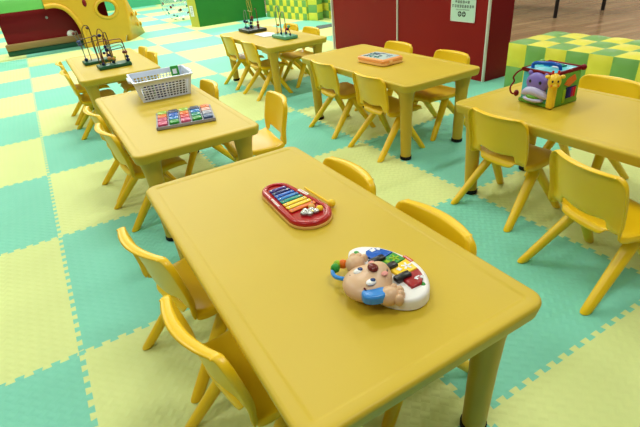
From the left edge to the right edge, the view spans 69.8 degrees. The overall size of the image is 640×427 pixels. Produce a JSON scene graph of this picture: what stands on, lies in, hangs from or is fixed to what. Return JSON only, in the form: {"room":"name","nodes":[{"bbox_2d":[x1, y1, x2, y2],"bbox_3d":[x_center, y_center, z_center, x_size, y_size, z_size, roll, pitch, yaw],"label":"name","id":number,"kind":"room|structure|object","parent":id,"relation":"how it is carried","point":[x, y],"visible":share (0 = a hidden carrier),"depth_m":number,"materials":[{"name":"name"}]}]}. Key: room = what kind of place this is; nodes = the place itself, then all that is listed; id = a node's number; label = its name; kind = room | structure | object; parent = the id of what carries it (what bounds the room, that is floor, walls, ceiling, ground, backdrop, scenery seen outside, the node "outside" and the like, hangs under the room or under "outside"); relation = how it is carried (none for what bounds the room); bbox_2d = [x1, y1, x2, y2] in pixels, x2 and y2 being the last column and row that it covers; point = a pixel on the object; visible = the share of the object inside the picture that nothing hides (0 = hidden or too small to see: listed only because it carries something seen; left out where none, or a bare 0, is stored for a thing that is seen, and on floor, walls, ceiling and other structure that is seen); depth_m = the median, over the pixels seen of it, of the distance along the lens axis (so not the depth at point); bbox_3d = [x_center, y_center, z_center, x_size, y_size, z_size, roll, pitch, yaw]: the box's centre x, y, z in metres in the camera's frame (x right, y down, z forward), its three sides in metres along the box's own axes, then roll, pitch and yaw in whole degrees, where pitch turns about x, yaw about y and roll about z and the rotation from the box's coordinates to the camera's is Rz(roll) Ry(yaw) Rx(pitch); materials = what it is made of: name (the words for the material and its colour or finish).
{"room":"children's room","nodes":[
{"label":"children's room","id":0,"kind":"room"},
{"bbox_2d":[104,0,186,10],"bbox_3d":[-8.205,-6.974,13.569,14.000,2.300,0.100,-21,33,-24],"label":"wall","id":1,"kind":"structure","parent":0,"point":[133,3],"depth_m":15.09,"materials":[{"name":"green paint"}]},
{"bbox_2d":[0,1,639,426],"bbox_3d":[-2.515,-2.690,7.483,8.018,0.001,19.018,-21,33,-24],"label":"floor","id":2,"kind":"structure","parent":0,"point":[78,310],"depth_m":2.11,"materials":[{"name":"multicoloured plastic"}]},
{"bbox_2d":[0,0,144,56],"bbox_3d":[-4.628,-3.619,8.308,2.780,1.142,1.040,-21,33,-24],"label":"slide","id":3,"kind":"object","parent":2,"relation":"on","point":[27,26],"visible":0.96,"depth_m":8.15,"materials":[{"name":"plastic"}]},
{"bbox_2d":[55,61,109,124],"bbox_3d":[-2.195,-1.169,4.301,0.397,0.523,0.384,-21,33,-24],"label":"chair","id":4,"kind":"object","parent":2,"relation":"on","point":[79,87],"visible":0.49,"depth_m":4.22,"materials":[{"name":"yellow plastic"}]},
{"bbox_2d":[59,70,115,139],"bbox_3d":[-1.938,-0.972,3.920,0.397,0.523,0.384,-21,33,-24],"label":"chair","id":5,"kind":"object","parent":2,"relation":"on","point":[84,99],"visible":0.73,"depth_m":3.83,"materials":[{"name":"yellow plastic"}]},
{"bbox_2d":[66,48,160,133],"bbox_3d":[-1.859,-1.131,4.203,0.619,0.500,1.284,-21,33,-24],"label":"table","id":6,"kind":"object","parent":2,"relation":"on","point":[90,77],"visible":0.56,"depth_m":3.74,"materials":[{"name":"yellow plastic"}]},
{"bbox_2d":[71,25,115,65],"bbox_3d":[-2.003,-1.494,4.038,0.280,0.316,0.150,-22,34,-26],"label":"bead maze","id":7,"kind":"object","parent":6,"relation":"on","point":[86,62],"visible":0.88,"depth_m":4.04,"materials":[{"name":"green"}]},
{"bbox_2d":[91,32,131,70],"bbox_3d":[-1.749,-1.363,3.812,0.263,0.273,0.150,-22,34,-26],"label":"bead maze","id":8,"kind":"object","parent":6,"relation":"on","point":[114,64],"visible":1,"depth_m":3.82,"materials":[{"name":"green"}]},
{"bbox_2d":[83,106,175,201],"bbox_3d":[-1.193,-0.422,2.855,0.397,0.523,0.384,-24,35,-29],"label":"chair","id":9,"kind":"object","parent":2,"relation":"on","point":[95,118],"visible":0.34,"depth_m":2.77,"materials":[{"name":"yellow plastic"}]},
{"bbox_2d":[117,46,147,92],"bbox_3d":[-1.828,-1.351,4.552,0.397,0.523,0.384,-21,33,-24],"label":"chair","id":10,"kind":"object","parent":2,"relation":"on","point":[142,50],"visible":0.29,"depth_m":4.50,"materials":[{"name":"yellow plastic"}]},
{"bbox_2d":[120,51,158,91],"bbox_3d":[-1.628,-1.197,4.255,0.397,0.523,0.384,-21,33,-24],"label":"chair","id":11,"kind":"object","parent":2,"relation":"on","point":[151,55],"visible":0.35,"depth_m":4.19,"materials":[{"name":"yellow plastic"}]},
{"bbox_2d":[94,123,187,231],"bbox_3d":[-0.971,-0.258,2.538,0.397,0.523,0.384,-24,35,-29],"label":"chair","id":12,"kind":"object","parent":2,"relation":"on","point":[127,164],"visible":0.7,"depth_m":2.45,"materials":[{"name":"yellow plastic"}]},
{"bbox_2d":[116,227,226,403],"bbox_3d":[-0.416,0.253,1.570,0.397,0.523,0.384,-30,38,-36],"label":"chair","id":13,"kind":"object","parent":2,"relation":"on","point":[177,280],"visible":0.61,"depth_m":1.45,"materials":[{"name":"yellow plastic"}]},
{"bbox_2d":[160,0,189,19],"bbox_3d":[-3.307,-4.868,10.610,0.740,0.740,0.740,-21,33,-24],"label":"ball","id":14,"kind":"object","parent":2,"relation":"on","point":[179,10],"visible":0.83,"depth_m":10.59,"materials":[{"name":"white"}]},
{"bbox_2d":[95,84,258,241],"bbox_3d":[-0.861,-0.377,2.746,0.619,0.500,1.284,-21,33,-24],"label":"table","id":15,"kind":"object","parent":2,"relation":"on","point":[131,120],"visible":0.62,"depth_m":2.31,"materials":[{"name":"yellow plastic"}]},
{"bbox_2d":[126,65,192,102],"bbox_3d":[-1.008,-0.826,2.913,0.390,0.129,0.320,-18,32,-21],"label":"basket","id":16,"kind":"object","parent":15,"relation":"on","point":[185,72],"visible":0.94,"depth_m":2.83,"materials":[{"name":"white plastic"}]},
{"bbox_2d":[142,86,155,99],"bbox_3d":[-1.056,-0.752,2.818,0.062,0.096,0.056,-17,32,-20],"label":"block","id":17,"kind":"object","parent":16,"relation":"in","point":[147,86],"visible":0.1,"depth_m":2.80,"materials":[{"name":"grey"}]},
{"bbox_2d":[154,83,166,97],"bbox_3d":[-0.992,-0.773,2.844,0.062,0.096,0.056,-17,32,-19],"label":"block","id":18,"kind":"object","parent":16,"relation":"in","point":[162,83],"visible":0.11,"depth_m":2.82,"materials":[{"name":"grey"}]},
{"bbox_2d":[165,81,178,95],"bbox_3d":[-0.929,-0.791,2.870,0.062,0.091,0.056,-17,32,-18],"label":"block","id":19,"kind":"object","parent":16,"relation":"in","point":[173,81],"visible":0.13,"depth_m":2.85,"materials":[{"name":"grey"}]},
{"bbox_2d":[170,65,179,75],"bbox_3d":[-0.954,-0.927,3.021,0.052,0.089,0.031,-18,32,-21],"label":"card","id":20,"kind":"object","parent":16,"relation":"in","point":[174,70],"visible":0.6,"depth_m":3.01,"materials":[{"name":"green paper"}]},
{"bbox_2d":[176,79,186,93],"bbox_3d":[-0.873,-0.807,2.889,0.050,0.091,0.045,-19,33,-22],"label":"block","id":21,"kind":"object","parent":16,"relation":"in","point":[183,79],"visible":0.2,"depth_m":2.87,"materials":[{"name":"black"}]},
{"bbox_2d":[156,104,215,130],"bbox_3d":[-0.721,-0.516,2.449,0.300,0.016,0.265,-13,31,-13],"label":"tray","id":22,"kind":"object","parent":15,"relation":"on","point":[203,120],"visible":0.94,"depth_m":2.36,"materials":[{"name":"grey plastic"}]},
{"bbox_2d":[157,111,166,114],"bbox_3d":[-0.860,-0.542,2.496,0.047,0.019,0.057,-13,31,-13],"label":"block","id":23,"kind":"object","parent":22,"relation":"on","point":[160,112],"visible":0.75,"depth_m":2.49,"materials":[{"name":"green plastic"}]},
{"bbox_2d":[158,121,167,126],"bbox_3d":[-0.802,-0.456,2.340,0.047,0.019,0.057,-13,31,-13],"label":"block","id":24,"kind":"object","parent":22,"relation":"on","point":[161,123],"visible":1,"depth_m":2.32,"materials":[{"name":"red"}]},
{"bbox_2d":[158,117,167,121],"bbox_3d":[-0.822,-0.485,2.392,0.047,0.019,0.057,-13,31,-13],"label":"block","id":25,"kind":"object","parent":22,"relation":"on","point":[163,118],"visible":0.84,"depth_m":2.38,"materials":[{"name":"pink"}]},
{"bbox_2d":[169,119,178,124],"bbox_3d":[-0.748,-0.469,2.353,0.047,0.019,0.057,-13,31,-13],"label":"block","id":26,"kind":"object","parent":22,"relation":"on","point":[173,121],"visible":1,"depth_m":2.33,"materials":[{"name":"green plastic"}]},
{"bbox_2d":[169,115,178,119],"bbox_3d":[-0.767,-0.498,2.405,0.047,0.019,0.057,-13,31,-13],"label":"block","id":27,"kind":"object","parent":22,"relation":"on","point":[175,116],"visible":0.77,"depth_m":2.39,"materials":[{"name":"blue plastic"}]},
{"bbox_2d":[180,113,189,117],"bbox_3d":[-0.712,-0.511,2.418,0.047,0.019,0.057,-13,31,-13],"label":"block","id":28,"kind":"object","parent":22,"relation":"on","point":[187,114],"visible":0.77,"depth_m":2.41,"materials":[{"name":"red"}]},
{"bbox_2d":[181,117,190,122],"bbox_3d":[-0.693,-0.482,2.366,0.047,0.019,0.057,-13,31,-13],"label":"block","id":29,"kind":"object","parent":22,"relation":"on","point":[184,119],"visible":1,"depth_m":2.35,"materials":[{"name":"red"}]},
{"bbox_2d":[190,108,199,112],"bbox_3d":[-0.677,-0.552,2.483,0.047,0.019,0.057,-13,31,-13],"label":"block","id":30,"kind":"object","parent":22,"relation":"on","point":[197,109],"visible":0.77,"depth_m":2.47,"materials":[{"name":"blue plastic"}]},
{"bbox_2d":[191,112,200,115],"bbox_3d":[-0.658,-0.523,2.431,0.047,0.019,0.057,-13,31,-13],"label":"block","id":31,"kind":"object","parent":22,"relation":"on","point":[193,113],"visible":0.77,"depth_m":2.42,"materials":[{"name":"teal plastic"}]},
{"bbox_2d":[192,115,201,120],"bbox_3d":[-0.639,-0.495,2.380,0.047,0.019,0.057,-13,31,-13],"label":"block","id":32,"kind":"object","parent":22,"relation":"on","point":[196,117],"visible":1,"depth_m":2.36,"materials":[{"name":"green plastic"}]},
{"bbox_2d":[202,110,211,113],"bbox_3d":[-0.603,-0.536,2.445,0.047,0.019,0.057,-13,31,-13],"label":"block","id":33,"kind":"object","parent":22,"relation":"on","point":[204,111],"visible":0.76,"depth_m":2.43,"materials":[{"name":"grey plastic"}]},
{"bbox_2d":[203,113,212,118],"bbox_3d":[-0.584,-0.508,2.393,0.047,0.019,0.057,-13,31,-13],"label":"block","id":34,"kind":"object","parent":22,"relation":"on","point":[208,115],"visible":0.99,"depth_m":2.37,"materials":[{"name":"blue plastic"}]},
{"bbox_2d":[185,79,235,176],"bbox_3d":[-0.828,-0.595,3.091,0.397,0.523,0.384,-21,33,-24],"label":"chair","id":35,"kind":"object","parent":2,"relation":"on","point":[208,86],"visible":0.3,"depth_m":3.03,"materials":[{"name":"yellow plastic"}]},
{"bbox_2d":[159,295,287,426],"bbox_3d":[-0.172,0.422,1.240,0.397,0.523,0.384,-26,36,-32],"label":"chair","id":36,"kind":"object","parent":2,"relation":"on","point":[232,375],"visible":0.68,"depth_m":1.10,"materials":[{"name":"yellow plastic"}]},
{"bbox_2d":[187,0,265,26],"bbox_3d":[-2.040,-4.604,9.691,1.575,1.000,0.610,-21,33,-24],"label":"block","id":37,"kind":"object","parent":2,"relation":"on","point":[202,13],"visible":1,"depth_m":9.55,"materials":[{"name":"green plastic"}]},
{"bbox_2d":[220,34,265,89],"bbox_3d":[-0.830,-1.653,4.906,0.397,0.523,0.384,-21,33,-24],"label":"chair","id":38,"kind":"object","parent":2,"relation":"on","point":[229,44],"visible":0.79,"depth_m":4.82,"materials":[{"name":"yellow plastic"}]},
{"bbox_2d":[222,90,287,161],"bbox_3d":[-0.351,-0.408,2.694,0.397,0.523,0.384,-16,32,-18],"label":"chair","id":39,"kind":"object","parent":2,"relation":"on","point":[276,108],"visible":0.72,"depth_m":2.64,"materials":[{"name":"yellow plastic"}]},
{"bbox_2d":[240,40,292,100],"bbox_3d":[-0.549,-1.436,4.489,0.397,0.523,0.384,-21,33,-24],"label":"chair","id":40,"kind":"object","parent":2,"relation":"on","point":[250,51],"visible":0.83,"depth_m":4.41,"materials":[{"name":"yellow plastic"}]},
{"bbox_2d":[220,26,326,93],"bbox_3d":[-0.494,-1.588,4.763,0.619,0.500,1.284,-21,33,-24],"label":"table","id":41,"kind":"object","parent":2,"relation":"on","point":[273,47],"visible":0.63,"depth_m":4.29,"materials":[{"name":"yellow plastic"}]},
{"bbox_2d":[238,0,266,33],"bbox_3d":[-0.745,-2.127,4.898,0.220,0.334,0.275,-21,33,-24],"label":"bead maze","id":42,"kind":"object","parent":41,"relation":"on","point":[252,29],"visible":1,"depth_m":4.90,"materials":[{"name":"grey"}]},
{"bbox_2d":[254,32,274,36],"bbox_3d":[-0.544,-1.834,4.693,0.182,0.002,0.300,-21,33,-24],"label":"paper sheet","id":43,"kind":"object","parent":41,"relation":"on","point":[264,34],"visible":0.82,"depth_m":4.70,"materials":[{"name":"white paper"}]},
{"bbox_2d":[272,6,297,39],"bbox_3d":[-0.351,-1.821,4.357,0.140,0.286,0.275,-22,34,-26],"label":"bead maze","id":44,"kind":"object","parent":41,"relation":"on","point":[282,35],"visible":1,"depth_m":4.36,"materials":[{"name":"green wood"}]},
{"bbox_2d":[262,23,306,75],"bbox_3d":[-0.416,-1.824,5.132,0.397,0.523,0.384,-21,33,-24],"label":"chair","id":45,"kind":"object","parent":2,"relation":"on","point":[293,26],"visible":0.38,"depth_m":5.06,"materials":[{"name":"yellow plastic"}]},
{"bbox_2d":[265,0,308,19],"bbox_3d":[-0.617,-4.462,9.363,0.335,0.852,1.478,-26,36,-31],"label":"wall","id":46,"kind":"structure","parent":2,"relation":"on","point":[292,9],"depth_m":9.30,"materials":[{"name":"yellow plastic"}]},
{"bbox_2d":[280,26,319,87],"bbox_3d":[-0.185,-1.646,4.790,0.397,0.523,0.384,-21,33,-24],"label":"chair","id":47,"kind":"object","parent":2,"relation":"on","point":[296,56],"visible":0.61,"depth_m":4.75,"materials":[{"name":"yellow plastic"}]},
{"bbox_2d":[308,0,322,20],"bbox_3d":[-0.106,-4.161,8.763,0.235,0.852,0.204,17,37,33],"label":"post","id":48,"kind":"object","parent":2,"relation":"on","point":[315,8],"visible":1,"depth_m":8.82,"materials":[{"name":"yellow plastic"}]},
{"bbox_2d":[316,24,331,28],"bbox_3d":[0.099,-3.334,8.154,0.530,0.006,0.350,-21,33,-24],"label":"doormat","id":49,"kind":"object","parent":2,"relation":"on","point":[325,25],"visible":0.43,"depth_m":8.13,"materials":[{"name":"grey"}]},
{"bbox_2d":[322,0,333,18],"bbox_3d":[0.638,-4.061,8.470,0.332,0.852,1.550,-28,37,-33],"label":"wall","id":50,"kind":"structure","parent":2,"relation":"on","point":[326,5],"depth_m":8.93,"materials":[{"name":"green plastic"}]},
{"bbox_2d":[309,59,375,138],"bbox_3d":[0.147,-0.904,3.462,0.397,0.523,0.384,-21,33,-24],"label":"chair","id":51,"kind":"object","parent":2,"relation":"on","point":[325,75],"visible":0.85,"depth_m":3.38,"materials":[{"name":"yellow plastic"}]},
{"bbox_2d":[146,147,541,426],"bbox_3d":[-0.052,0.265,1.514,0.647,0.500,1.256,-21,33,-24],"label":"table","id":52,"kind":"object","parent":2,"relation":"on","point":[324,357],"visible":0.94,"depth_m":1.13,"materials":[{"name":"plastic"}]},
{"bbox_2d":[262,183,332,229],"bbox_3d":[-0.086,-0.038,1.507,0.148,0.034,0.335,-22,34,-27],"label":"toy xylophone","id":53,"kind":"object","parent":52,"relation":"on","point":[296,207],"visible":1,"depth_m":1.47,"materials":[{"name":"red plastic"}]},
{"bbox_2d":[304,187,335,206],"bbox_3d":[-0.001,-0.063,1.545,0.025,0.025,0.178,-21,33,-24],"label":"mallet","id":54,"kind":"object","parent":52,"relation":"on","point":[331,202],"visible":0.98,"depth_m":1.51,"materials":[{"name":"yellow plastic"}]},
{"bbox_2d":[330,247,429,310],"bbox_3d":[0.141,0.138,1.118,0.210,0.081,0.257,-21,33,-24],"label":"piano","id":55,"kind":"object","parent":52,"relation":"on","point":[375,276],"visible":1,"depth_m":1.07,"materials":[{"name":"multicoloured plastic"}]},
{"bbox_2d":[323,156,375,194],"bbox_3d":[0.009,0.099,1.764,0.397,0.523,0.384,-21,33,-24],"label":"chair","id":56,"kind":"object","parent":2,"relation":"on","point":[352,171],"visible":0.17,"depth_m":1.70,"materials":[{"name":"yellow plastic"}]},
{"bbox_2d":[354,41,415,119],"bbox_3d":[0.533,-1.093,3.723,0.397,0.523,0.384,-21,33,-24],"label":"chair","id":57,"kind":"object","parent":2,"relation":"on","point":[394,45],"visible":0.24,"depth_m":3.65,"materials":[{"name":"yellow plastic"}]},
{"bbox_2d":[348,71,424,162],"bbox_3d":[0.431,-0.684,3.039,0.397,0.523,0.384,-21,33,-24],"label":"chair","id":58,"kind":"object","parent":2,"relation":"on","point":[373,90],"visible":0.96,"depth_m":2.95,"materials":[{"name":"yellow plastic"}]},
{"bbox_2d":[301,44,479,160],"bbox_3d":[0.450,-0.860,3.361,0.619,0.500,1.284,-21,33,-24],"label":"table","id":59,"kind":"object","parent":2,"relation":"on","point":[416,72],"visible":0.84,"depth_m":2.98,"materials":[{"name":"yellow plastic"}]},
{"bbox_2d":[358,51,402,66],"bbox_3d":[0.421,-1.085,3.208,0.194,0.045,0.291,-24,35,-28],"label":"toy","id":60,"kind":"object","parent":59,"relation":"on","point":[377,58],"visible":1,"depth_m":3.15,"materials":[{"name":"orange"}]},
{"bbox_2d":[361,52,398,59],"bbox_3d":[0.418,-1.103,3.200,0.156,0.001,0.240,-24,35,-28],"label":"picture","id":61,"kind":"object","parent":60,"relation":"on","point":[372,55],"depth_m":3.18,"materials":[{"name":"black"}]},
{"bbox_2d":[330,0,514,81],"bbox_3d":[0.931,-2.500,4.999,0.323,1.600,2.636,-21,33,-24],"label":"wall","id":62,"kind":"structure","parent":2,"relation":"on","point":[426,25],"depth_m":4.69,"materials":[{"name":"red paint"}]},
{"bbox_2d":[450,0,475,22],"bbox_3d":[1.321,-1.986,4.213,0.004,0.420,0.305,-21,33,-24],"label":"notice","id":63,"kind":"object","parent":62,"relation":"attached to","point":[461,10],"visible":1,"depth_m":4.26,"materials":[{"name":"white paper"}]},
{"bbox_2d":[381,199,476,426],"bbox_3d":[0.240,0.277,1.421,0.397,0.523,0.384,-21,33,-24],"label":"chair","id":64,"kind":"object","parent":2,"relation":"on","point":[444,224],"visible":0.24,"depth_m":1.34,"materials":[{"name":"yellow plastic"}]},
{"bbox_2d":[413,49,469,140],"bbox_3d":[0.830,-0.863,3.281,0.397,0.523,0.384,-21,33,-24],"label":"chair","id":65,"kind":"object","parent":2,"relation":"on","point":[443,93],"visible":0.6,"depth_m":3.19,"materials":[{"name":"yellow plastic"}]},
{"bbox_2d":[451,107,559,231],"bbox_3d":[0.930,-0.269,2.245,0.397,0.523,0.384,-21,33,-24],"label":"chair","id":66,"kind":"object","parent":2,"relation":"on","point":[504,141],"visible":0.94,"depth_m":2.15,"materials":[{"name":"yellow plastic"}]},
{"bbox_2d":[456,82,639,194],"bbox_3d":[1.280,-0.192,2.079,0.619,0.500,1.284,-21,33,-24],"label":"table","id":67,"kind":"object","parent":2,"relation":"on","point":[606,125],"visible":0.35,"depth_m":2.02,"materials":[{"name":"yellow plastic"}]},
{"bbox_2d":[509,59,586,108],"bbox_3d":[1.080,-0.627,2.167,0.234,0.195,0.255,-19,33,-22],"label":"cube","id":68,"kind":"object","parent":67,"relation":"on","point":[549,84],"visible":1,"depth_m":2.11,"materials":[{"name":"multicoloured plastic"}]},
{"bbox_2d":[504,31,639,86],"bbox_3d":[2.454,-0.983,3.341,0.634,0.402,2.194,-21,33,-24],"label":"bench","id":69,"kind":"object","parent":2,"relation":"on","point":[602,55],"visible":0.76,"depth_m":3.59,"materials":[{"name":"yellow plastic"}]},
{"bbox_2d":[517,149,639,314],"bbox_3d":[1.064,0.020,1.728,0.397,0.523,0.384,-13,31,-13],"label":"chair","id":70,"kind":"object","parent":2,"relation":"on","point":[599,201],"visible":1,"depth_m":1.64,"materials":[{"name":"yellow plastic"}]},
{"bbox_2d":[524,74,639,178],"bbox_3d":[1.412,-0.429,2.441,0.397,0.523,0.384,-21,33,-24],"label":"chair","id":71,"kind":"object","parent":2,"relation":"on","point":[619,86],"visible":0.23,"depth_m":2.40,"materials":[{"name":"yellow plastic"}]},
{"bbox_2d":[264,0,639,41],"bbox_3d":[5.947,-4.952,10.037,30.000,0.030,34.000,-21,33,-24],"label":"floor","id":72,"kind":"structure","parent":0,"point":[620,18],"depth_m":6.89,"materials":[{"name":"brown wood"}]},
{"bbox_2d":[553,0,606,17],"bbox_3d":[3.566,-3.815,7.712,1.120,0.738,2.200,-21,33,-24],"label":"table","id":73,"kind":"object","parent":72,"relation":"on","point":[556,7],"visible":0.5,"depth_m":7.01,"materials":[{"name":"black metal"}]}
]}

